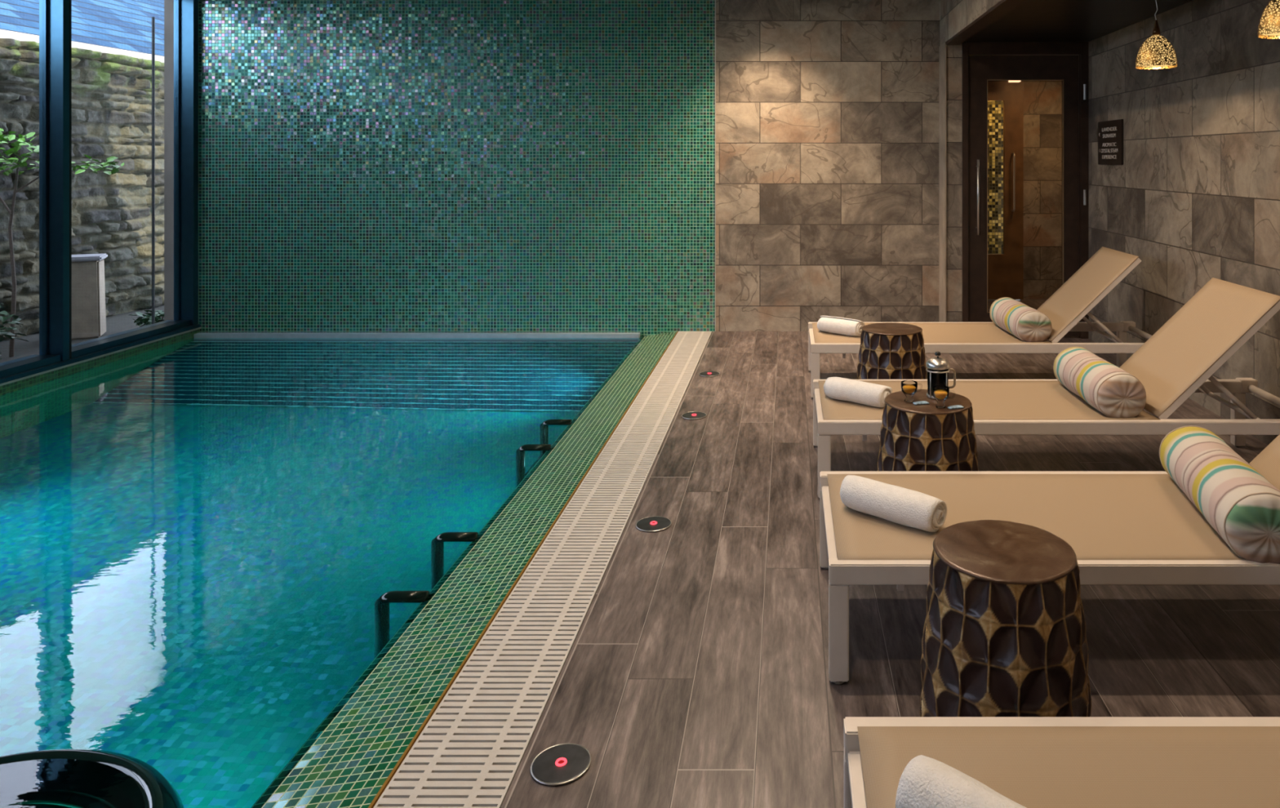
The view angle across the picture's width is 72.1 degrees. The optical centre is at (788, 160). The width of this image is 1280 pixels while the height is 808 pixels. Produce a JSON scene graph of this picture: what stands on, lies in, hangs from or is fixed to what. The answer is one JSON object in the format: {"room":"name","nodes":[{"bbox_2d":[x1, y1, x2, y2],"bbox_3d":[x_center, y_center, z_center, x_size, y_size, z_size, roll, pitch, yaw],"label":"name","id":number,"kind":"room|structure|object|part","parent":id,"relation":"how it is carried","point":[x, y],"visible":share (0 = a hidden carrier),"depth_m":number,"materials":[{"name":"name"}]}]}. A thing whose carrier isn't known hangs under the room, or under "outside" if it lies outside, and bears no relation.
{"room":"indoor swimming pool","nodes":[
{"label":"indoor swimming pool","id":0,"kind":"room"},
{"bbox_2d":[0,328,199,395],"bbox_3d":[-4.510,1.752,2.125,0.220,0.995,8.650,0,0,0],"label":"wall","id":1,"kind":"structure","parent":0,"point":[18,385],"depth_m":5.44,"materials":[{"name":"tile"}]},
{"bbox_2d":[0,0,60,377],"bbox_3d":[-4.515,-0.122,4.215,0.170,2.695,2.070,0,0,0],"label":"window","id":2,"kind":"structure","parent":1,"relation":"in","point":[32,362],"depth_m":5.24,"materials":[{"name":"metal"}]},
{"bbox_2d":[39,0,71,360],"bbox_3d":[-4.503,-0.122,5.293,0.165,2.695,0.074,0,0,0],"label":"window","id":3,"kind":"structure","parent":1,"relation":"in","point":[59,11],"depth_m":5.26,"materials":[{"name":"metal"}]},
{"bbox_2d":[0,324,200,383],"bbox_3d":[-4.518,1.240,2.125,0.244,0.030,8.650,0,0,0],"label":"window sill","id":4,"kind":"structure","parent":1,"relation":"on","point":[61,363],"depth_m":5.46,"materials":[{"name":"metal"}]},
{"bbox_2d":[0,327,200,386],"bbox_3d":[-4.394,1.254,2.125,0.004,0.012,8.650,0,0,0],"label":"trim","id":5,"kind":"structure","parent":1,"relation":"attached to","point":[195,329],"depth_m":5.45,"materials":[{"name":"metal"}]},
{"bbox_2d":[71,0,190,358],"bbox_3d":[-4.515,-0.122,5.860,0.170,2.695,1.060,0,0,0],"label":"window","id":6,"kind":"structure","parent":1,"relation":"in","point":[93,345],"depth_m":6.38,"materials":[{"name":"metal"}]},
{"bbox_2d":[179,0,198,325],"bbox_3d":[-4.473,-0.122,6.423,0.123,2.695,0.053,0,0,0],"label":"window","id":7,"kind":"structure","parent":1,"relation":"in","point":[188,9],"depth_m":6.40,"materials":[{"name":"metal"}]},
{"bbox_2d":[0,336,644,807],"bbox_3d":[-2.735,1.315,2.125,3.330,0.001,8.650,0,0,0],"label":"pool water","id":8,"kind":"object","parent":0,"point":[202,540],"visible":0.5,"depth_m":3.08,"materials":[{"name":"teal liquid"}]},
{"bbox_2d":[198,0,715,336],"bbox_3d":[-2.525,0.455,6.525,3.951,3.850,0.150,0,0,0],"label":"wall","id":9,"kind":"structure","parent":0,"point":[365,166],"depth_m":6.45,"materials":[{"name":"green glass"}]},
{"bbox_2d":[715,0,715,331],"bbox_3d":[-0.545,-0.095,6.522,0.008,2.750,0.156,0,0,0],"label":"trim","id":10,"kind":"structure","parent":9,"relation":"attached to","point":[715,0],"depth_m":6.45,"materials":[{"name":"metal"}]},
{"bbox_2d":[261,331,676,807],"bbox_3d":[-0.962,1.360,2.125,0.266,0.160,8.650,0,0,0],"label":"coping","id":11,"kind":"object","parent":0,"point":[348,765],"visible":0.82,"depth_m":2.36,"materials":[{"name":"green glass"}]},
{"bbox_2d":[378,532,478,601],"bbox_3d":[-1.163,1.706,2.795,0.156,0.819,0.452,0,0,0],"label":"pool ladder","id":12,"kind":"object","parent":11,"relation":"attached to","point":[392,596],"visible":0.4,"depth_m":2.59,"materials":[{"name":"black metal"}]},
{"bbox_3d":[-1.163,1.706,2.590,0.156,0.819,0.042,0,0,0],"label":"handrail","id":13,"kind":"part","parent":12,"relation":"part of","materials":[{"name":"black metal"}]},
{"bbox_3d":[-1.163,1.706,3.000,0.156,0.819,0.042,0,0,0],"label":"handrail","id":14,"kind":"part","parent":12,"relation":"part of","materials":[{"name":"black metal"}]},
{"bbox_2d":[368,331,678,807],"bbox_3d":[-0.826,1.329,2.125,0.006,0.102,8.650,0,0,0],"label":"trim","id":15,"kind":"structure","parent":11,"relation":"attached to","point":[388,780],"depth_m":2.33,"materials":[{"name":"gold metal"}]},
{"bbox_2d":[518,419,572,450],"bbox_3d":[-1.163,1.706,4.120,0.156,0.819,0.422,0,0,0],"label":"pool ladder","id":16,"kind":"object","parent":11,"relation":"attached to","point":[528,446],"visible":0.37,"depth_m":3.92,"materials":[{"name":"black metal"}]},
{"bbox_3d":[-1.163,1.706,3.930,0.156,0.819,0.042,0,0,0],"label":"handrail","id":17,"kind":"part","parent":16,"relation":"part of","materials":[{"name":"black metal"}]},
{"bbox_3d":[-1.163,1.706,4.310,0.156,0.819,0.042,0,0,0],"label":"handrail","id":18,"kind":"part","parent":16,"relation":"part of","materials":[{"name":"black metal"}]},
{"bbox_2d":[715,0,939,331],"bbox_3d":[0.296,-0.045,6.525,1.675,2.850,0.150,0,0,0],"label":"stone wall","id":19,"kind":"structure","parent":0,"point":[827,111],"depth_m":6.45,"materials":[{"name":"stone"}]},
{"bbox_2d":[938,42,946,322],"bbox_3d":[1.134,0.215,6.320,0.012,2.130,0.260,0,0,0],"label":"trim","id":20,"kind":"structure","parent":19,"relation":"attached to","point":[942,48],"depth_m":6.27,"materials":[{"name":"metal"}]},
{"bbox_2d":[501,298,1279,807],"bbox_3d":[1.366,1.340,3.400,3.868,0.120,11.200,0,0,0],"label":"floor","id":21,"kind":"structure","parent":0,"point":[695,673],"depth_m":2.37,"materials":[{"name":"brown wood"}]},
{"bbox_2d":[530,743,591,786],"bbox_3d":[-0.480,1.275,1.823,0.125,0.010,0.125,0,0,0],"label":"light","id":22,"kind":"object","parent":21,"relation":"on","point":[562,764],"visible":1,"depth_m":1.82,"materials":[{"name":"metal"}]},
{"bbox_2d":[635,516,671,532],"bbox_3d":[-0.472,1.275,3.025,0.125,0.010,0.125,0,0,0],"label":"light","id":23,"kind":"object","parent":21,"relation":"on","point":[650,524],"visible":1,"depth_m":3.02,"materials":[{"name":"metal"}]},
{"bbox_2d":[681,411,706,419],"bbox_3d":[-0.470,1.275,4.310,0.125,0.010,0.125,0,0,0],"label":"light","id":24,"kind":"object","parent":21,"relation":"on","point":[693,415],"visible":1,"depth_m":4.30,"materials":[{"name":"metal"}]},
{"bbox_2d":[698,371,719,377],"bbox_3d":[-0.470,1.275,5.150,0.125,0.010,0.125,0,0,0],"label":"light","id":25,"kind":"object","parent":21,"relation":"on","point":[705,374],"visible":1,"depth_m":5.13,"materials":[{"name":"metal"}]},
{"bbox_2d":[857,322,927,379],"bbox_3d":[0.513,1.055,4.267,0.359,0.450,0.354,0,0,0],"label":"stool","id":26,"kind":"object","parent":21,"relation":"on","point":[887,350],"visible":0.52,"depth_m":4.15,"materials":[{"name":"brown wood"}]},
{"bbox_2d":[877,389,978,471],"bbox_3d":[0.483,1.055,2.984,0.359,0.450,0.354,0,0,2],"label":"stool","id":27,"kind":"object","parent":21,"relation":"on","point":[926,437],"visible":0.52,"depth_m":2.87,"materials":[{"name":"brown wood"}]},
{"bbox_2d":[901,380,922,402],"bbox_3d":[0.421,0.796,2.963,0.068,0.065,0.057,0,0,23],"label":"tea glass","id":28,"kind":"object","parent":27,"relation":"on","point":[908,389],"visible":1,"depth_m":2.95,"materials":[{"name":"clear glass"}]},
{"bbox_2d":[912,400,928,404],"bbox_3d":[0.452,0.825,2.935,0.052,0.009,0.020,0,0,-14],"label":"packet","id":29,"kind":"object","parent":27,"relation":"on","point":[921,402],"visible":1,"depth_m":2.93,"materials":[{"name":"white paper"}]},
{"bbox_2d":[925,351,955,399],"bbox_3d":[0.533,0.750,3.018,0.101,0.159,0.082,0,0,16],"label":"press","id":30,"kind":"object","parent":27,"relation":"on","point":[937,369],"visible":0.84,"depth_m":2.99,"materials":[{"name":"silver glass"}]},
{"bbox_3d":[0.524,0.709,3.020,0.082,0.033,0.082,0,0,-17],"label":"lid","id":31,"kind":"part","parent":30,"relation":"part of","materials":[{"name":"metal"}]},
{"bbox_3d":[0.524,0.781,3.020,0.083,0.098,0.083,0,0,-17],"label":"steel frame","id":32,"kind":"part","parent":30,"relation":"part of","materials":[{"name":"silver metal"}]},
{"bbox_3d":[0.524,0.681,3.020,0.022,0.022,0.022,0,0,-17],"label":"plunger knob","id":33,"kind":"part","parent":30,"relation":"part of","materials":[{"name":"black plastic"}]},
{"bbox_3d":[0.576,0.768,3.036,0.031,0.070,0.008,0,0,-17],"label":"handle","id":34,"kind":"part","parent":30,"relation":"part of","materials":[{"name":"metal"}]},
{"bbox_2d":[932,385,955,408],"bbox_3d":[0.517,0.796,2.897,0.068,0.065,0.057,0,0,-17],"label":"tea glass","id":35,"kind":"object","parent":27,"relation":"on","point":[939,394],"visible":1,"depth_m":2.88,"materials":[{"name":"glass"}]},
{"bbox_2d":[946,404,964,409],"bbox_3d":[0.560,0.825,2.885,0.052,0.009,0.020,0,0,-17],"label":"packet","id":36,"kind":"object","parent":27,"relation":"on","point":[957,406],"visible":1,"depth_m":2.88,"materials":[{"name":"paper"}]},
{"bbox_2d":[808,246,1151,398],"bbox_3d":[1.109,0.900,4.933,1.975,0.760,0.643,0,0,0],"label":"sun lounger","id":37,"kind":"object","parent":21,"relation":"on","point":[1075,299],"visible":0.62,"depth_m":4.78,"materials":[{"name":"beige fabric"}]},
{"bbox_3d":[0.146,1.153,5.228,0.048,0.237,0.043,0,0,0],"label":"leg","id":38,"kind":"part","parent":37,"relation":"part of","materials":[{"name":"white metal"}]},
{"bbox_3d":[0.141,1.027,4.930,0.030,0.024,0.550,0,0,0],"label":"rail","id":39,"kind":"part","parent":37,"relation":"part of","materials":[{"name":"white metal"}]},
{"bbox_3d":[0.146,1.153,4.635,0.048,0.237,0.038,0,0,0],"label":"leg","id":40,"kind":"part","parent":37,"relation":"part of","materials":[{"name":"white metal"}]},
{"bbox_2d":[817,315,864,336],"bbox_3d":[0.299,0.949,4.942,0.288,0.095,0.098,0,0,35],"label":"rolled towel","id":41,"kind":"object","parent":37,"relation":"on","point":[842,326],"visible":0.99,"depth_m":4.90,"materials":[{"name":"white fabric"}]},
{"bbox_3d":[1.109,1.010,5.228,1.975,0.050,0.045,0,0,0],"label":"rail","id":42,"kind":"part","parent":37,"relation":"part of","materials":[{"name":"beige metal"}]},
{"bbox_3d":[1.109,1.010,4.635,1.975,0.050,0.040,0,0,0],"label":"rail","id":43,"kind":"part","parent":37,"relation":"part of","materials":[{"name":"white metal"}]},
{"bbox_2d":[990,297,1052,342],"bbox_3d":[1.323,0.909,4.935,0.200,0.181,0.538,0,0,-5],"label":"bolster cushion","id":44,"kind":"object","parent":37,"relation":"on","point":[1026,323],"visible":1,"depth_m":4.72,"materials":[{"name":"multicoloured fabric"}]},
{"bbox_3d":[1.344,0.911,4.684,0.189,0.171,0.033,0,0,-5],"label":"panel","id":45,"kind":"part","parent":44,"relation":"part of","materials":[{"name":"beige fabric"}]},
{"bbox_3d":[1.667,0.763,4.930,0.489,0.474,0.536,0,0,0],"label":"backrest frame","id":46,"kind":"part","parent":37,"relation":"part of","materials":[{"name":"beige fabric"}]},
{"bbox_3d":[2.021,1.153,5.228,0.048,0.237,0.043,0,0,0],"label":"leg","id":47,"kind":"part","parent":37,"relation":"part of","materials":[{"name":"white metal"}]},
{"bbox_3d":[2.067,1.013,4.930,0.031,0.031,0.570,0,0,0],"label":"rail","id":48,"kind":"part","parent":37,"relation":"part of","materials":[{"name":"beige metal"}]},
{"bbox_2d":[919,520,1091,717],"bbox_3d":[0.462,1.055,1.848,0.359,0.450,0.354,0,0,14],"label":"stool","id":49,"kind":"object","parent":21,"relation":"on","point":[1004,636],"visible":0.83,"depth_m":1.73,"materials":[{"name":"brown wood"}]},
{"bbox_2d":[813,277,1279,497],"bbox_3d":[1.099,0.900,3.561,1.975,0.760,0.643,0,0,0],"label":"sun lounger","id":50,"kind":"object","parent":21,"relation":"on","point":[1177,362],"visible":0.77,"depth_m":3.42,"materials":[{"name":"beige fabric"}]},
{"bbox_3d":[0.136,1.153,3.856,0.048,0.237,0.043,0,0,0],"label":"leg","id":51,"kind":"part","parent":50,"relation":"part of","materials":[{"name":"beige metal"}]},
{"bbox_3d":[0.131,1.027,3.558,0.030,0.024,0.550,0,0,0],"label":"rail","id":52,"kind":"part","parent":50,"relation":"part of","materials":[{"name":"beige metal"}]},
{"bbox_3d":[0.136,1.153,3.263,0.048,0.237,0.038,0,0,0],"label":"leg","id":53,"kind":"part","parent":50,"relation":"part of","materials":[{"name":"beige metal"}]},
{"bbox_2d":[823,377,892,408],"bbox_3d":[0.284,0.953,3.547,0.301,0.088,0.099,0,0,36],"label":"rolled towel","id":54,"kind":"object","parent":50,"relation":"on","point":[870,394],"visible":0.97,"depth_m":3.51,"materials":[{"name":"white fabric"}]},
{"bbox_3d":[1.099,1.010,3.856,1.975,0.050,0.045,0,0,0],"label":"rail","id":55,"kind":"part","parent":50,"relation":"part of","materials":[{"name":"white metal"}]},
{"bbox_3d":[1.099,1.010,3.263,1.975,0.050,0.040,0,0,0],"label":"rail","id":56,"kind":"part","parent":50,"relation":"part of","materials":[{"name":"beige metal"}]},
{"bbox_2d":[1053,346,1146,417],"bbox_3d":[1.273,0.909,3.560,0.199,0.181,0.546,0,0,-2],"label":"bolster cushion","id":57,"kind":"object","parent":50,"relation":"on","point":[1115,393],"visible":0.98,"depth_m":3.36,"materials":[{"name":"multicoloured fabric"}]},
{"bbox_3d":[1.283,0.911,3.304,0.188,0.173,0.033,0,0,-2],"label":"panel","id":58,"kind":"part","parent":57,"relation":"part of","materials":[{"name":"beige fabric"}]},
{"bbox_3d":[1.657,0.763,3.558,0.489,0.474,0.536,0,0,0],"label":"backrest frame","id":59,"kind":"part","parent":50,"relation":"part of","materials":[{"name":"beige fabric"}]},
{"bbox_3d":[2.011,1.153,3.856,0.048,0.237,0.043,0,0,0],"label":"leg","id":60,"kind":"part","parent":50,"relation":"part of","materials":[{"name":"beige metal"}]},
{"bbox_3d":[2.057,1.013,3.558,0.031,0.031,0.570,0,0,0],"label":"rail","id":61,"kind":"part","parent":50,"relation":"part of","materials":[{"name":"beige metal"}]},
{"bbox_2d":[819,434,1279,684],"bbox_3d":[1.087,0.900,2.416,1.975,0.760,0.643,0,0,0],"label":"sun lounger","id":62,"kind":"object","parent":21,"relation":"on","point":[1122,527],"visible":0.72,"depth_m":2.33,"materials":[{"name":"beige fabric"}]},
{"bbox_3d":[0.124,1.153,2.711,0.048,0.237,0.043,0,0,0],"label":"leg","id":63,"kind":"part","parent":62,"relation":"part of","materials":[{"name":"white metal"}]},
{"bbox_3d":[0.119,1.027,2.413,0.030,0.024,0.550,0,0,0],"label":"rail","id":64,"kind":"part","parent":62,"relation":"part of","materials":[{"name":"white metal"}]},
{"bbox_3d":[0.124,1.153,2.118,0.048,0.237,0.038,0,0,0],"label":"leg","id":65,"kind":"part","parent":62,"relation":"part of","materials":[{"name":"white metal"}]},
{"bbox_2d":[840,475,946,532],"bbox_3d":[0.288,0.952,2.394,0.311,0.092,0.099,0,0,39],"label":"rolled towel","id":66,"kind":"object","parent":62,"relation":"on","point":[903,506],"visible":1,"depth_m":2.35,"materials":[{"name":"white fabric"}]},
{"bbox_3d":[1.087,1.010,2.711,1.975,0.050,0.045,0,0,0],"label":"rail","id":67,"kind":"part","parent":62,"relation":"part of","materials":[{"name":"beige metal"}]},
{"bbox_3d":[1.087,1.010,2.118,1.975,0.050,0.040,0,0,0],"label":"rail","id":68,"kind":"part","parent":62,"relation":"part of","materials":[{"name":"white metal"}]},
{"bbox_2d":[1159,426,1279,564],"bbox_3d":[1.216,0.909,2.400,0.200,0.181,0.611,0,0,8],"label":"bolster cushion","id":69,"kind":"object","parent":62,"relation":"on","point":[1242,507],"visible":0.99,"depth_m":2.24,"materials":[{"name":"multicoloured fabric"}]},
{"bbox_3d":[1.176,0.910,2.114,0.188,0.174,0.033,0,0,8],"label":"panel","id":70,"kind":"part","parent":69,"relation":"part of","materials":[{"name":"fabric"}]},
{"bbox_2d":[843,717,1279,807],"bbox_3d":[1.085,0.900,1.210,1.975,0.760,0.643,0,0,0],"label":"sun lounger","id":71,"kind":"object","parent":21,"relation":"on","point":[1033,762],"visible":0.93,"depth_m":1.43,"materials":[{"name":"beige fabric"}]},
{"bbox_3d":[0.122,1.153,1.506,0.048,0.237,0.043,0,0,0],"label":"leg","id":72,"kind":"part","parent":71,"relation":"part of","materials":[{"name":"white metal"}]},
{"bbox_3d":[0.117,1.027,1.208,0.030,0.024,0.550,0,0,0],"label":"rail","id":73,"kind":"part","parent":71,"relation":"part of","materials":[{"name":"white metal"}]},
{"bbox_2d":[895,755,1026,807],"bbox_3d":[0.303,0.950,1.203,0.324,0.096,0.101,0,0,42],"label":"rolled towel","id":74,"kind":"object","parent":71,"relation":"on","point":[925,782],"visible":1,"depth_m":1.25,"materials":[{"name":"white fabric"}]},
{"bbox_3d":[1.085,1.010,1.506,1.975,0.050,0.045,0,0,0],"label":"rail","id":75,"kind":"part","parent":71,"relation":"part of","materials":[{"name":"white metal"}]},
{"bbox_2d":[946,43,962,322],"bbox_3d":[1.193,0.215,6.405,0.118,2.130,0.390,0,0,0],"label":"wall pier","id":76,"kind":"object","parent":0,"point":[954,52],"visible":0.43,"depth_m":6.21,"materials":[{"name":"stone"}]},
{"bbox_2d":[939,0,1000,45],"bbox_3d":[1.645,-1.160,2.200,1.021,0.620,8.800,0,0,0],"label":"beam","id":77,"kind":"structure","parent":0,"point":[955,15],"depth_m":5.76,"materials":[{"name":"stone"}]},
{"bbox_2d":[945,0,1026,44],"bbox_3d":[1.182,-0.840,2.005,0.104,0.019,8.410,0,0,0],"label":"trim","id":78,"kind":"structure","parent":77,"relation":"attached to","point":[1002,7],"depth_m":5.13,"materials":[{"name":"brown wood"}]},
{"bbox_2d":[987,100,1003,253],"bbox_3d":[1.752,0.130,8.550,1.024,2.300,0.100,0,0,0],"label":"mosaic panel","id":79,"kind":"object","parent":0,"point":[995,108],"depth_m":8.50,"materials":[{"name":"gold metal"}]},
{"bbox_2d":[962,41,1088,338],"bbox_3d":[1.704,0.215,6.231,0.903,2.130,0.159,0,0,0],"label":"door","id":80,"kind":"structure","parent":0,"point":[1067,62],"depth_m":6.21,"materials":[{"name":"brown wood"}]},
{"bbox_3d":[1.358,0.264,6.181,0.017,0.538,0.059,0,0,0],"label":"handle","id":81,"kind":"part","parent":80,"relation":"part of","materials":[{"name":"metal"}]},
{"bbox_2d":[1023,80,1062,298],"bbox_3d":[2.732,0.130,8.010,1.136,2.300,0.100,0,0,0],"label":"wall","id":82,"kind":"structure","parent":0,"point":[1042,99],"depth_m":7.96,"materials":[{"name":"stone"}]},
{"bbox_2d":[964,0,1193,41],"bbox_3d":[1.694,-0.890,2.055,0.921,0.080,8.510,0,0,0],"label":"ceiling","id":83,"kind":"structure","parent":0,"point":[1032,20],"depth_m":5.23,"materials":[{"name":"brown paint"}]},
{"bbox_2d":[1135,0,1177,69],"bbox_3d":[1.750,-0.647,4.100,0.184,0.410,0.184,0,0,0],"label":"pendant lamp","id":84,"kind":"object","parent":83,"relation":"hanging from","point":[1156,51],"visible":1,"depth_m":4.05,"materials":[{"name":"gold metal"}]},
{"bbox_2d":[1151,19,1159,35],"bbox_3d":[1.750,-0.630,4.100,0.036,0.073,0.036,0,0,0],"label":"socket","id":85,"kind":"object","parent":84,"relation":"attached to","point":[1156,30],"depth_m":4.09,"materials":[{"name":"brown metal"}]},
{"bbox_3d":[1.750,-0.520,4.100,0.184,0.156,0.184,0,0,0],"label":"lamp shade","id":86,"kind":"part","parent":84,"relation":"part of","materials":[{"name":"gold metal"}]},
{"bbox_3d":[1.750,-0.753,4.100,0.016,0.179,0.004,0,0,0],"label":"cord","id":87,"kind":"part","parent":84,"relation":"part of","materials":[{"name":"metal"}]},
{"bbox_2d":[1257,0,1279,39],"bbox_3d":[1.765,-0.647,3.050,0.184,0.410,0.184,0,0,0],"label":"pendant lamp","id":88,"kind":"object","parent":83,"relation":"hanging from","point":[1269,24],"visible":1,"depth_m":3.03,"materials":[{"name":"metal"}]},
{"bbox_2d":[1088,0,1279,444],"bbox_3d":[2.230,-0.045,2.065,0.150,2.850,8.530,0,0,0],"label":"wall","id":89,"kind":"structure","parent":0,"point":[1194,195],"depth_m":4.57,"materials":[{"name":"stone"}]},
{"bbox_2d":[1097,119,1123,164],"bbox_3d":[2.148,-0.117,5.755,0.014,0.295,0.430,0,0,0],"label":"wall sign","id":90,"kind":"object","parent":89,"relation":"attached to","point":[1110,133],"visible":1,"depth_m":5.73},
{"bbox_3d":[2.220,-0.935,7.800,2.160,0.170,2.400,0,0,0],"label":"ceiling","id":91,"kind":"structure","parent":0,"visible":0},
{"bbox_2d":[1008,80,1020,82],"bbox_3d":[1.995,-0.770,7.600,0.100,0.160,0.080,0,0,0],"label":"lamp","id":92,"kind":"object","parent":91,"relation":"attached to","point":[1009,81],"visible":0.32,"depth_m":7.57,"materials":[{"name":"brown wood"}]},
{"bbox_3d":[-0.695,1.410,2.125,0.255,0.060,8.650,0,0,0],"label":"floor","id":93,"kind":"structure","parent":0,"visible":0},
{"bbox_2d":[373,331,711,807],"bbox_3d":[-0.696,1.330,2.134,0.249,0.100,8.628,0,0,0],"label":"overflow grating","id":94,"kind":"object","parent":93,"relation":"on","point":[469,753],"visible":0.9,"depth_m":2.34,"materials":[{"name":"plastic"}]},
{"bbox_3d":[-2.723,2.315,2.125,3.555,0.130,8.650,0,0,0],"label":"floor","id":95,"kind":"structure","parent":0,"visible":0},
{"bbox_2d":[0,749,163,807],"bbox_3d":[-1.600,1.768,1.520,0.880,0.923,0.880,0,0,0],"label":"basin","id":96,"kind":"object","parent":95,"relation":"on","point":[148,786],"visible":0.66,"depth_m":1.88,"materials":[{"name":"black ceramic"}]},
{"bbox_2d":[193,332,639,337],"bbox_3d":[-2.750,1.763,5.940,3.290,0.954,0.992,0,0,0],"label":"pool edge","id":97,"kind":"object","parent":95,"relation":"on","point":[201,335],"visible":0.02,"depth_m":6.38,"materials":[{"name":"tile"}]},
{"bbox_3d":[1.190,0.215,7.800,0.100,2.130,2.400,0,0,0],"label":"wall","id":98,"kind":"structure","parent":0,"visible":0},
{"bbox_2d":[987,80,1023,299],"bbox_3d":[1.692,0.210,7.856,0.903,2.120,0.129,0,0,0],"label":"door","id":99,"kind":"structure","parent":98,"relation":"in","point":[1005,270],"depth_m":7.86,"materials":[{"name":"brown glass"}]},
{"bbox_3d":[2.045,0.200,7.825,0.018,0.540,0.067,0,0,0],"label":"handle","id":100,"kind":"part","parent":99,"relation":"part of","materials":[{"name":"metal"}]},
{"label":"outside","id":101,"kind":"structure","parent":0,"visible":0},
{"bbox_2d":[0,304,164,363],"bbox_3d":[-17.325,1.530,7.000,25.350,0.300,38.000,0,0,0],"label":"ground","id":102,"kind":"structure","parent":101,"point":[120,322],"depth_m":6.71,"materials":[{"name":"stone paving"},{"name":"grey stone"}]},
{"bbox_2d":[0,297,28,359],"bbox_3d":[-5.360,1.131,5.541,0.654,0.536,0.660,0,0,0],"label":"shrub","id":103,"kind":"object","parent":102,"relation":"on","point":[4,318],"visible":1,"depth_m":5.74,"materials":[{"name":"green plant"}]},
{"bbox_2d":[0,128,124,357],"bbox_3d":[-5.324,0.545,6.079,1.103,1.671,0.434,0,0,-7],"label":"sapling","id":104,"kind":"object","parent":102,"relation":"on","point":[21,139],"visible":0.88,"depth_m":6.05,"materials":[{"name":"green plant"}]},
{"bbox_2d":[0,38,164,340],"bbox_3d":[-6.091,0.225,2.300,0.518,2.310,16.600,0,0,0],"label":"wall","id":105,"kind":"structure","parent":102,"relation":"on","point":[112,93],"depth_m":7.46,"materials":[{"name":"stone"}]},
{"bbox_2d":[0,0,164,62],"bbox_3d":[-8.920,-0.595,15.050,4.960,3.950,17.900,0,0,0],"label":"house","id":106,"kind":"structure","parent":102,"relation":"on","point":[117,27],"depth_m":8.88,"materials":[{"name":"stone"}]},
{"bbox_2d":[71,253,107,339],"bbox_3d":[-5.500,1.062,6.740,0.250,0.635,0.250,0,0,-29],"label":"stone pedestal","id":107,"kind":"object","parent":102,"relation":"on","point":[88,288],"visible":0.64,"depth_m":6.66,"materials":[{"name":"stone"}]},
{"bbox_2d":[129,310,164,327],"bbox_3d":[-5.085,1.294,6.955,0.328,0.214,0.336,0,0,32],"label":"shrub","id":108,"kind":"object","parent":102,"relation":"on","point":[147,320],"visible":0.38,"depth_m":6.90,"materials":[{"name":"green plant"}]},
{"bbox_2d":[151,16,155,324],"bbox_3d":[-4.830,0.145,6.560,0.020,2.470,0.020,0,0,0],"label":"downpipe","id":109,"kind":"object","parent":102,"relation":"on","point":[153,18],"visible":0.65,"depth_m":6.55,"materials":[{"name":"black metal"}]},
{"bbox_2d":[164,0,173,320],"bbox_3d":[-4.695,-0.270,6.785,0.190,3.300,0.330,0,0,0],"label":"window frame","id":110,"kind":"object","parent":102,"relation":"on","point":[168,4],"visible":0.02,"depth_m":6.62,"materials":[{"name":"grey metal"}]}
]}

